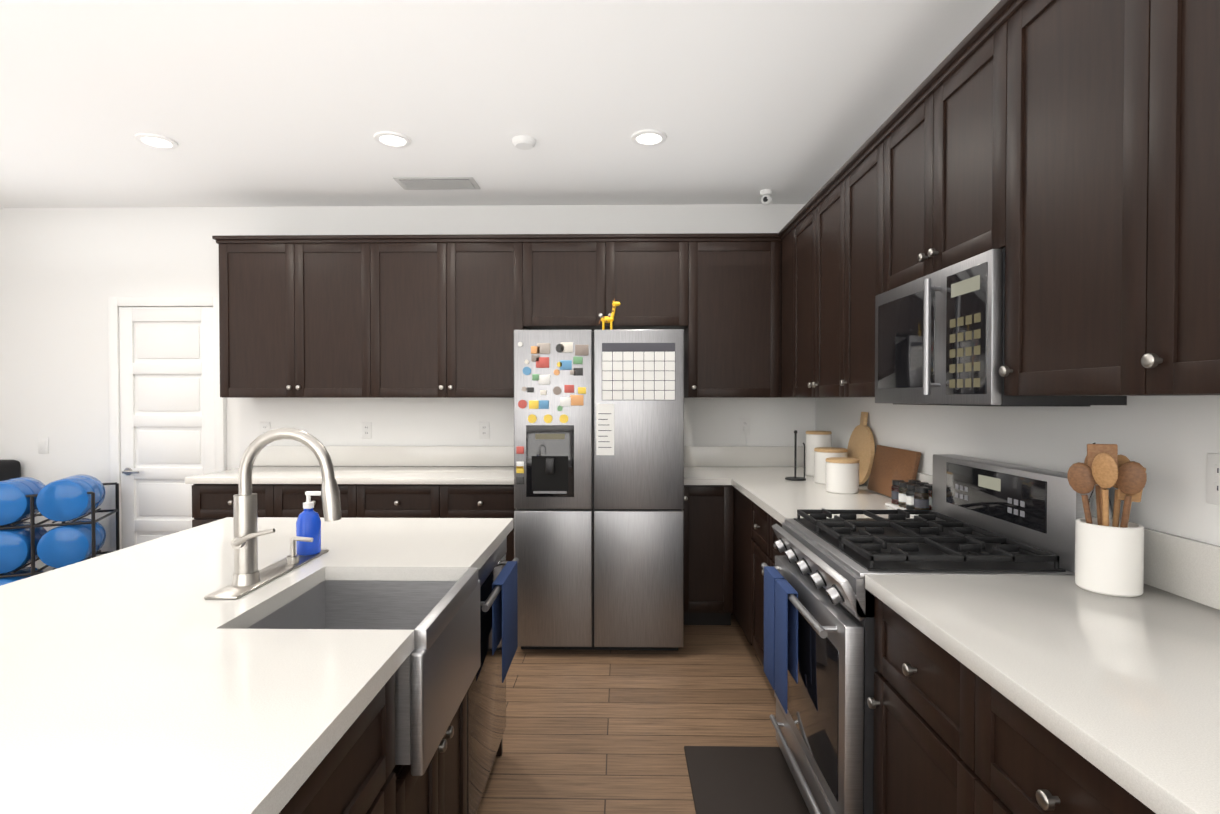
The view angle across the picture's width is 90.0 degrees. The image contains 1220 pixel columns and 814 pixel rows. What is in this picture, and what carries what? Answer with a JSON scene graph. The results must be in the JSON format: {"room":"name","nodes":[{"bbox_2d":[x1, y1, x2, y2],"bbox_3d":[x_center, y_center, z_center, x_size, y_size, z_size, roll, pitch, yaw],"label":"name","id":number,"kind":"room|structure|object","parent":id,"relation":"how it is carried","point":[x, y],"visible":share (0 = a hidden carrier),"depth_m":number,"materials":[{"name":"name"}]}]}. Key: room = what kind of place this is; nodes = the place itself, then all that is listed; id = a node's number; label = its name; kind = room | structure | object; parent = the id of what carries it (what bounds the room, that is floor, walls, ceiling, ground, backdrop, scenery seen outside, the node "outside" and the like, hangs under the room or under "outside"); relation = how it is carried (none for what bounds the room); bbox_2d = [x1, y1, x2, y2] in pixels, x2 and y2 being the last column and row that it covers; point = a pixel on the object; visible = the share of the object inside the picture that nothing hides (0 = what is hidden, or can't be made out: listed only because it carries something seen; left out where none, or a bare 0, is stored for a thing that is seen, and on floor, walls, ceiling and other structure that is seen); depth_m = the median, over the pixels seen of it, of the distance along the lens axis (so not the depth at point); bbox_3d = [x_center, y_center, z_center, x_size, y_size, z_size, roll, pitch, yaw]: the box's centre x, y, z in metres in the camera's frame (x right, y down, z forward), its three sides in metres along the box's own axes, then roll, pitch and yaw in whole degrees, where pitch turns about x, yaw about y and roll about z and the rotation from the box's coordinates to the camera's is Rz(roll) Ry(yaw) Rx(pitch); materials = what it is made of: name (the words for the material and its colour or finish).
{"room":"kitchen","nodes":[
{"label":"kitchen","id":0,"kind":"room"},
{"bbox_2d":[0,204,815,570],"bbox_3d":[-1.725,-0.037,4.341,6.510,2.740,0.100,0,1,1],"label":"wall","id":1,"kind":"structure","parent":0,"point":[66,274],"depth_m":4.30,"materials":[{"name":"white paint"}]},
{"bbox_2d":[38,437,48,453],"bbox_3d":[-4.021,0.273,4.327,0.072,0.116,0.008,0,1,1],"label":"switch plate","id":2,"kind":"object","parent":1,"relation":"attached to","point":[43,445],"visible":1,"depth_m":4.33,"materials":[{"name":"white plastic"}]},
{"bbox_2d":[108,297,226,550],"bbox_3d":[-3.111,0.281,4.280,0.810,2.105,0.072,0,1,1],"label":"door","id":3,"kind":"structure","parent":1,"relation":"attached to","point":[167,422],"depth_m":4.29,"materials":[{"name":"white wood"}]},
{"bbox_2d":[260,422,269,434],"bbox_3d":[-2.431,0.164,4.300,0.072,0.116,0.008,0,1,1],"label":"electrical outlet plate","id":4,"kind":"object","parent":1,"relation":"attached to","point":[264,427],"visible":0.69,"depth_m":4.30,"materials":[{"name":"white plastic"}]},
{"bbox_2d":[216,237,379,397],"bbox_3d":[-2.014,-0.575,4.121,1.049,1.022,0.329,0,1,1],"label":"upper cabinet","id":5,"kind":"object","parent":1,"relation":"attached to","point":[373,316],"depth_m":3.96,"materials":[{"name":"brown wood"}]},
{"bbox_2d":[362,422,371,438],"bbox_3d":[-1.711,0.164,4.288,0.072,0.116,0.008,0,1,1],"label":"electrical outlet plate","id":6,"kind":"object","parent":1,"relation":"attached to","point":[366,430],"visible":1,"depth_m":4.29,"materials":[{"name":"white plastic"}]},
{"bbox_2d":[380,237,535,397],"bbox_3d":[-1.053,-0.575,4.106,1.109,1.022,0.329,0,1,1],"label":"upper cabinet","id":7,"kind":"object","parent":1,"relation":"attached to","point":[451,308],"depth_m":3.95,"materials":[{"name":"brown wood"}]},
{"bbox_2d":[479,422,488,438],"bbox_3d":[-0.881,0.164,4.275,0.072,0.116,0.008,0,1,1],"label":"electrical outlet plate","id":8,"kind":"object","parent":1,"relation":"attached to","point":[483,430],"visible":1,"depth_m":4.27,"materials":[{"name":"white plastic"}]},
{"bbox_2d":[536,233,691,331],"bbox_3d":[-0.026,-0.805,4.086,1.064,0.562,0.329,0,1,1],"label":"upper cabinet","id":9,"kind":"object","parent":1,"relation":"attached to","point":[579,279],"depth_m":3.93,"materials":[{"name":"brown wood"}]},
{"bbox_2d":[683,233,783,397],"bbox_3d":[0.768,-0.575,4.076,0.643,1.022,0.329,0,1,1],"label":"upper cabinet","id":10,"kind":"object","parent":1,"relation":"attached to","point":[733,345],"depth_m":3.92,"materials":[{"name":"brown wood"}]},
{"bbox_2d":[740,418,749,434],"bbox_3d":[0.939,0.134,4.245,0.072,0.116,0.008,0,1,1],"label":"electrical outlet plate","id":11,"kind":"object","parent":1,"relation":"attached to","point":[744,422],"visible":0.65,"depth_m":4.24,"materials":[{"name":"white plastic"}]},
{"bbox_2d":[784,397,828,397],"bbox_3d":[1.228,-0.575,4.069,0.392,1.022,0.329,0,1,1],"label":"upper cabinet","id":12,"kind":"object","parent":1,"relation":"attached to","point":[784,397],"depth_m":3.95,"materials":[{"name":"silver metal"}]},
{"bbox_2d":[0,0,1000,207],"bbox_3d":[-1.781,-1.390,0.912,6.510,0.060,6.920,0,1,1],"label":"ceiling","id":13,"kind":"structure","parent":0,"point":[271,103],"depth_m":2.71,"materials":[{"name":"white paint"}]},
{"bbox_2d":[135,133,177,148],"bbox_3d":[-2.364,-1.384,3.182,0.184,0.012,0.184,0,1,1],"label":"recessed light","id":14,"kind":"object","parent":13,"relation":"in","point":[156,140],"visible":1,"depth_m":3.17,"materials":[{"name":"white plastic"}]},
{"bbox_2d":[374,131,410,147],"bbox_3d":[-1.126,-1.384,3.162,0.184,0.012,0.184,0,1,1],"label":"recessed light","id":15,"kind":"object","parent":13,"relation":"in","point":[392,139],"visible":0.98,"depth_m":3.15,"materials":[{"name":"white plastic"}]},
{"bbox_2d":[393,177,479,189],"bbox_3d":[-1.076,-1.394,3.811,0.490,0.010,0.210,0,1,1],"label":"ceiling vent","id":16,"kind":"object","parent":13,"relation":"in","point":[429,183],"visible":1,"depth_m":3.79,"materials":[{"name":"grey metal"}]},
{"bbox_2d":[512,135,535,149],"bbox_3d":[-0.449,-1.375,3.181,0.124,0.032,0.124,0,1,1],"label":"smoke detector","id":17,"kind":"object","parent":13,"relation":"attached to","point":[523,142],"visible":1,"depth_m":3.15,"materials":[{"name":"white plastic"}]},
{"bbox_2d":[631,129,666,145],"bbox_3d":[0.201,-1.384,3.140,0.184,0.012,0.184,0,1,1],"label":"recessed light","id":18,"kind":"object","parent":13,"relation":"in","point":[649,137],"visible":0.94,"depth_m":3.13,"materials":[{"name":"white plastic"}]},
{"bbox_2d":[760,189,772,204],"bbox_3d":[1.014,-1.355,3.958,0.080,0.092,0.080,0,1,1],"label":"security camera","id":19,"kind":"object","parent":13,"relation":"attached to","point":[766,195],"visible":1,"depth_m":3.93,"materials":[{"name":"white plastic"}]},
{"bbox_2d":[476,613,778,813],"bbox_3d":[-1.781,1.410,0.951,6.510,0.060,6.920,0,1,1],"label":"floor","id":20,"kind":"structure","parent":0,"point":[601,731],"depth_m":2.63,"materials":[{"name":"brown wood"}]},
{"bbox_2d":[0,460,20,574],"bbox_3d":[-4.509,0.856,3.978,0.715,0.965,0.700,0,1,1],"label":"armchair","id":21,"kind":"object","parent":20,"relation":"on","point":[10,469],"visible":0.15,"depth_m":4.22,"materials":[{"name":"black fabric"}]},
{"bbox_2d":[0,474,119,585],"bbox_3d":[-3.616,0.893,3.930,0.610,0.892,0.492,0,1,-24],"label":"rack","id":22,"kind":"object","parent":20,"relation":"on","point":[70,500],"visible":0.69,"depth_m":3.76,"materials":[{"name":"blue plastic"},{"name":"black metal"}]},
{"bbox_2d":[192,484,283,527],"bbox_3d":[-2.254,0.898,4.007,0.563,0.880,0.607,0,1,1],"label":"base cabinet","id":23,"kind":"object","parent":20,"relation":"on","point":[210,502],"depth_m":3.70,"materials":[{"name":"black wood"}]},
{"bbox_2d":[284,484,367,517],"bbox_3d":[-1.780,0.898,3.999,0.623,0.880,0.607,0,1,1],"label":"base cabinet","id":24,"kind":"object","parent":20,"relation":"on","point":[353,497],"depth_m":3.69,"materials":[{"name":"black wood"}]},
{"bbox_2d":[272,525,513,813],"bbox_3d":[-0.837,0.940,0.953,0.878,0.880,2.887,0,1,1],"label":"kitchen island","id":25,"kind":"object","parent":20,"relation":"on","point":[358,773],"depth_m":1.13,"materials":[{"name":"brown wood"}]},
{"bbox_2d":[0,517,513,813],"bbox_3d":[-0.978,0.479,0.943,1.144,0.039,2.956,0,1,1],"label":"island countertop","id":26,"kind":"structure","parent":25,"relation":"on","point":[125,689],"depth_m":1.07,"materials":[{"name":"white stone"}]},
{"bbox_2d":[204,428,340,598],"bbox_3d":[-0.815,0.250,1.657,0.276,0.399,0.455,0,1,1],"label":"faucet","id":27,"kind":"object","parent":26,"relation":"on","point":[248,576],"visible":0.98,"depth_m":1.52,"materials":[{"name":"grey metal"}]},
{"bbox_2d":[296,491,320,555],"bbox_3d":[-0.903,0.346,1.834,0.074,0.186,0.068,0,1,1],"label":"soap bottle","id":28,"kind":"object","parent":26,"relation":"on","point":[308,522],"visible":0.9,"depth_m":1.81,"materials":[{"name":"blue plastic"}]},
{"bbox_2d":[247,568,480,775],"bbox_3d":[-0.598,0.597,1.485,0.452,0.290,0.510,0,1,1],"label":"sink","id":29,"kind":"object","parent":26,"relation":"in","point":[436,671],"visible":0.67,"depth_m":1.52,"materials":[{"name":"silver metal"}]},
{"bbox_2d":[467,537,518,813],"bbox_3d":[-0.685,0.877,2.074,0.665,0.774,0.589,0,1,1],"label":"dishwasher","id":30,"kind":"object","parent":25,"relation":"in","point":[486,709],"visible":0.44,"depth_m":2.00,"materials":[{"name":"silver metal"}]},
{"bbox_2d":[492,561,517,682],"bbox_3d":[-0.362,0.733,2.118,0.036,0.322,0.280,0,1,1],"label":"towel","id":31,"kind":"object","parent":30,"relation":"hanging from","point":[505,616],"visible":0.98,"depth_m":2.07,"materials":[{"name":"blue fabric"}]},
{"bbox_2d":[368,484,451,517],"bbox_3d":[-1.276,0.898,3.991,0.623,0.880,0.607,0,1,1],"label":"base cabinet","id":32,"kind":"object","parent":20,"relation":"on","point":[384,500],"depth_m":3.68,"materials":[{"name":"black wood"}]},
{"bbox_2d":[452,484,515,560],"bbox_3d":[-0.803,0.898,3.983,0.562,0.880,0.607,0,1,1],"label":"base cabinet","id":33,"kind":"object","parent":20,"relation":"on","point":[468,500],"depth_m":3.68,"materials":[{"name":"black wood"}]},
{"bbox_2d":[185,446,513,484],"bbox_3d":[-1.531,0.368,3.967,2.030,0.179,0.648,0,1,1],"label":"countertop","id":34,"kind":"structure","parent":33,"relation":"on","point":[484,465],"depth_m":4.25,"materials":[{"name":"white stone"}]},
{"bbox_2d":[514,329,683,649],"bbox_3d":[-0.052,0.461,3.730,0.913,1.762,0.980,0,1,1],"label":"refrigerator","id":35,"kind":"object","parent":20,"relation":"on","point":[599,484],"visible":1,"depth_m":3.27,"materials":[{"name":"grey metal"}]},
{"bbox_2d":[599,298,619,329],"bbox_3d":[-0.002,-0.511,3.416,0.123,0.189,0.042,0,1,1],"label":"giraffe","id":36,"kind":"object","parent":35,"relation":"on","point":[607,319],"visible":0.98,"depth_m":3.40,"materials":[{"name":"yellow"}]},
{"bbox_2d":[683,485,733,624],"bbox_3d":[0.583,0.898,3.960,0.327,0.880,0.607,0,1,1],"label":"base cabinet","id":37,"kind":"object","parent":20,"relation":"on","point":[708,510],"depth_m":3.66,"materials":[{"name":"black wood"}]},
{"bbox_2d":[733,488,748,640],"bbox_3d":[1.081,0.902,3.692,0.672,0.880,1.128,0,1,1],"label":"base cabinet","id":38,"kind":"object","parent":20,"relation":"on","point":[741,502],"depth_m":3.44,"materials":[{"name":"black wood"}]},
{"bbox_2d":[684,746,809,813],"bbox_3d":[0.483,1.359,1.913,0.395,0.013,1.020,0,1,1],"label":"mat","id":39,"kind":"object","parent":20,"relation":"on","point":[740,780],"visible":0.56,"depth_m":2.20,"materials":[{"name":"grey rubber"}]},
{"bbox_2d":[749,499,785,665],"bbox_3d":[1.066,0.914,2.800,0.672,0.880,0.775,0,1,1],"label":"base cabinet","id":40,"kind":"object","parent":20,"relation":"on","point":[762,537],"depth_m":3.03,"materials":[{"name":"black wood"}]},
{"bbox_2d":[867,596,944,813],"bbox_3d":[1.043,0.934,1.381,0.672,0.880,0.525,0,1,1],"label":"base cabinet","id":41,"kind":"object","parent":20,"relation":"on","point":[908,702],"depth_m":1.47,"materials":[{"name":"black wood"}]},
{"bbox_2d":[761,454,1108,813],"bbox_3d":[0.966,0.777,2.027,0.764,1.175,0.754,0,1,1],"label":"range","id":42,"kind":"object","parent":20,"relation":"on","point":[985,517],"visible":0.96,"depth_m":1.83,"materials":[{"name":"grey metal"}]},
{"bbox_2d":[764,566,781,683],"bbox_3d":[0.600,0.803,2.234,0.038,0.399,0.150,0,1,1],"label":"towel","id":43,"kind":"object","parent":42,"relation":"hanging from","point":[769,571],"depth_m":2.25,"materials":[{"name":"blue fabric"}]},
{"bbox_2d":[771,576,797,713],"bbox_3d":[0.597,0.805,2.068,0.038,0.399,0.150,0,1,1],"label":"towel","id":44,"kind":"object","parent":42,"relation":"hanging from","point":[780,635],"depth_m":2.07,"materials":[{"name":"blue fabric"}]},
{"bbox_2d":[945,651,1128,813],"bbox_3d":[1.036,0.940,0.953,0.672,0.880,0.569,0,1,1],"label":"base cabinet","id":45,"kind":"object","parent":20,"relation":"on","point":[952,735],"depth_m":1.09,"materials":[{"name":"black wood"}]},
{"bbox_2d":[1129,793,1155,813],"bbox_3d":[1.029,0.946,0.503,0.672,0.880,0.569,0,1,1],"label":"base cabinet","id":46,"kind":"object","parent":20,"relation":"on","point":[1135,806],"depth_m":0.81,"materials":[{"name":"black wood"}]},
{"bbox_2d":[684,446,1219,813],"bbox_3d":[0.885,0.396,1.932,1.008,0.179,4.638,0,1,1],"label":"countertop","id":47,"kind":"structure","parent":46,"relation":"on","point":[1123,692],"depth_m":1.21,"materials":[{"name":"white stone"}]},
{"bbox_2d":[785,430,805,480],"bbox_3d":[1.082,0.279,3.559,0.120,0.288,0.120,0,1,1],"label":"stand","id":48,"kind":"object","parent":47,"relation":"on","point":[794,478],"visible":1,"depth_m":3.55,"materials":[{"name":"black metal"}]},
{"bbox_2d":[806,431,831,476],"bbox_3d":[1.280,0.285,3.746,0.152,0.272,0.152,0,1,1],"label":"canister","id":49,"kind":"object","parent":47,"relation":"on","point":[816,439],"visible":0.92,"depth_m":3.69,"materials":[{"name":"white ceramic"}]},
{"bbox_2d":[814,447,847,483],"bbox_3d":[1.240,0.329,3.427,0.178,0.192,0.178,0,1,1],"label":"canister","id":50,"kind":"object","parent":47,"relation":"on","point":[821,454],"visible":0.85,"depth_m":3.37,"materials":[{"name":"white ceramic"}]},
{"bbox_2d":[826,457,859,493],"bbox_3d":[1.180,0.346,3.098,0.162,0.167,0.162,0,1,1],"label":"canister","id":51,"kind":"object","parent":47,"relation":"on","point":[842,475],"visible":1,"depth_m":3.03,"materials":[{"name":"white ceramic"}]},
{"bbox_2d":[847,412,874,484],"bbox_3d":[1.373,0.226,3.343,0.061,0.399,0.330,0,1,1],"label":"round cutting board","id":52,"kind":"object","parent":47,"relation":"on","point":[861,445],"visible":0.85,"depth_m":3.29,"materials":[{"name":"brown wood"}]},
{"bbox_2d":[867,445,920,496],"bbox_3d":[1.361,0.314,2.940,0.069,0.233,0.430,0,1,1],"label":"cutting board","id":53,"kind":"object","parent":47,"relation":"on","point":[890,464],"visible":0.75,"depth_m":2.94,"materials":[{"name":"brown wood"}]},
{"bbox_2d":[885,480,931,515],"bbox_3d":[1.293,0.379,2.559,0.153,0.116,0.285,0,1,1],"label":"spice rack","id":54,"kind":"object","parent":47,"relation":"on","point":[913,495],"visible":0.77,"depth_m":2.52,"materials":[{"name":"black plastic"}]},
{"bbox_2d":[1067,444,1146,596],"bbox_3d":[1.243,0.271,1.511,0.147,0.360,0.132,0,1,1],"label":"utensil crock","id":55,"kind":"object","parent":47,"relation":"on","point":[1109,556],"visible":1,"depth_m":1.48,"materials":[{"name":"white ceramic"}]},
{"bbox_2d":[1088,443,1112,518],"bbox_3d":[1.286,0.272,1.602,0.056,0.357,0.056,0,1,1],"label":"wooden spatula","id":56,"kind":"object","parent":55,"relation":"in","point":[1092,503],"visible":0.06,"depth_m":1.59,"materials":[{"name":"wood"}]},
{"bbox_2d":[815,395,1219,545],"bbox_3d":[1.424,0.011,0.879,0.100,2.740,6.920,0,1,1],"label":"wall","id":57,"kind":"structure","parent":0,"point":[1168,443],"depth_m":1.79,"materials":[{"name":"white paint"}]},
{"bbox_2d":[778,224,789,396],"bbox_3d":[1.254,-0.570,3.719,0.329,1.022,0.307,0,1,1],"label":"upper cabinet","id":58,"kind":"object","parent":57,"relation":"attached to","point":[785,234],"depth_m":3.77,"materials":[{"name":"brown wood"}]},
{"bbox_2d":[790,180,833,396],"bbox_3d":[1.245,-0.562,3.180,0.329,1.022,0.888,0,1,1],"label":"upper cabinet","id":59,"kind":"object","parent":57,"relation":"attached to","point":[811,231],"depth_m":3.24,"materials":[{"name":"brown wood"}]},
{"bbox_2d":[834,136,877,396],"bbox_3d":[1.235,-0.554,2.589,0.329,1.022,0.529,0,1,1],"label":"upper cabinet","id":60,"kind":"object","parent":57,"relation":"attached to","point":[855,187],"depth_m":2.67,"materials":[{"name":"brown wood"}]},
{"bbox_2d":[878,24,985,294],"bbox_3d":[1.226,-0.746,2.002,0.329,0.622,0.759,0,1,1],"label":"upper cabinet","id":61,"kind":"object","parent":57,"relation":"attached to","point":[930,154],"depth_m":1.99,"materials":[{"name":"brown wood"}]},
{"bbox_2d":[875,248,1126,406],"bbox_3d":[1.185,-0.218,2.010,0.411,0.424,0.752,0,1,1],"label":"microwave","id":62,"kind":"object","parent":61,"relation":"attached to","point":[939,337],"visible":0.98,"depth_m":1.83,"materials":[{"name":"grey metal"}]},
{"bbox_2d":[982,0,1109,395],"bbox_3d":[1.216,-0.538,1.405,0.329,1.022,0.560,0,1,1],"label":"upper cabinet","id":63,"kind":"object","parent":57,"relation":"attached to","point":[1065,154],"depth_m":1.47,"materials":[{"name":"brown wood"}]},
{"bbox_2d":[1106,0,1219,395],"bbox_3d":[1.209,-0.532,0.965,0.329,1.022,0.558,0,1,1],"label":"upper cabinet","id":64,"kind":"object","parent":57,"relation":"attached to","point":[1163,322],"depth_m":1.15,"materials":[{"name":"brown wood"}]},
{"bbox_2d":[1206,453,1219,504],"bbox_3d":[1.377,0.164,1.372,0.008,0.116,0.072,0,1,1],"label":"electrical outlet plate","id":65,"kind":"object","parent":57,"relation":"attached to","point":[1213,479],"visible":1,"depth_m":1.39,"materials":[{"name":"white plastic"}]}
]}

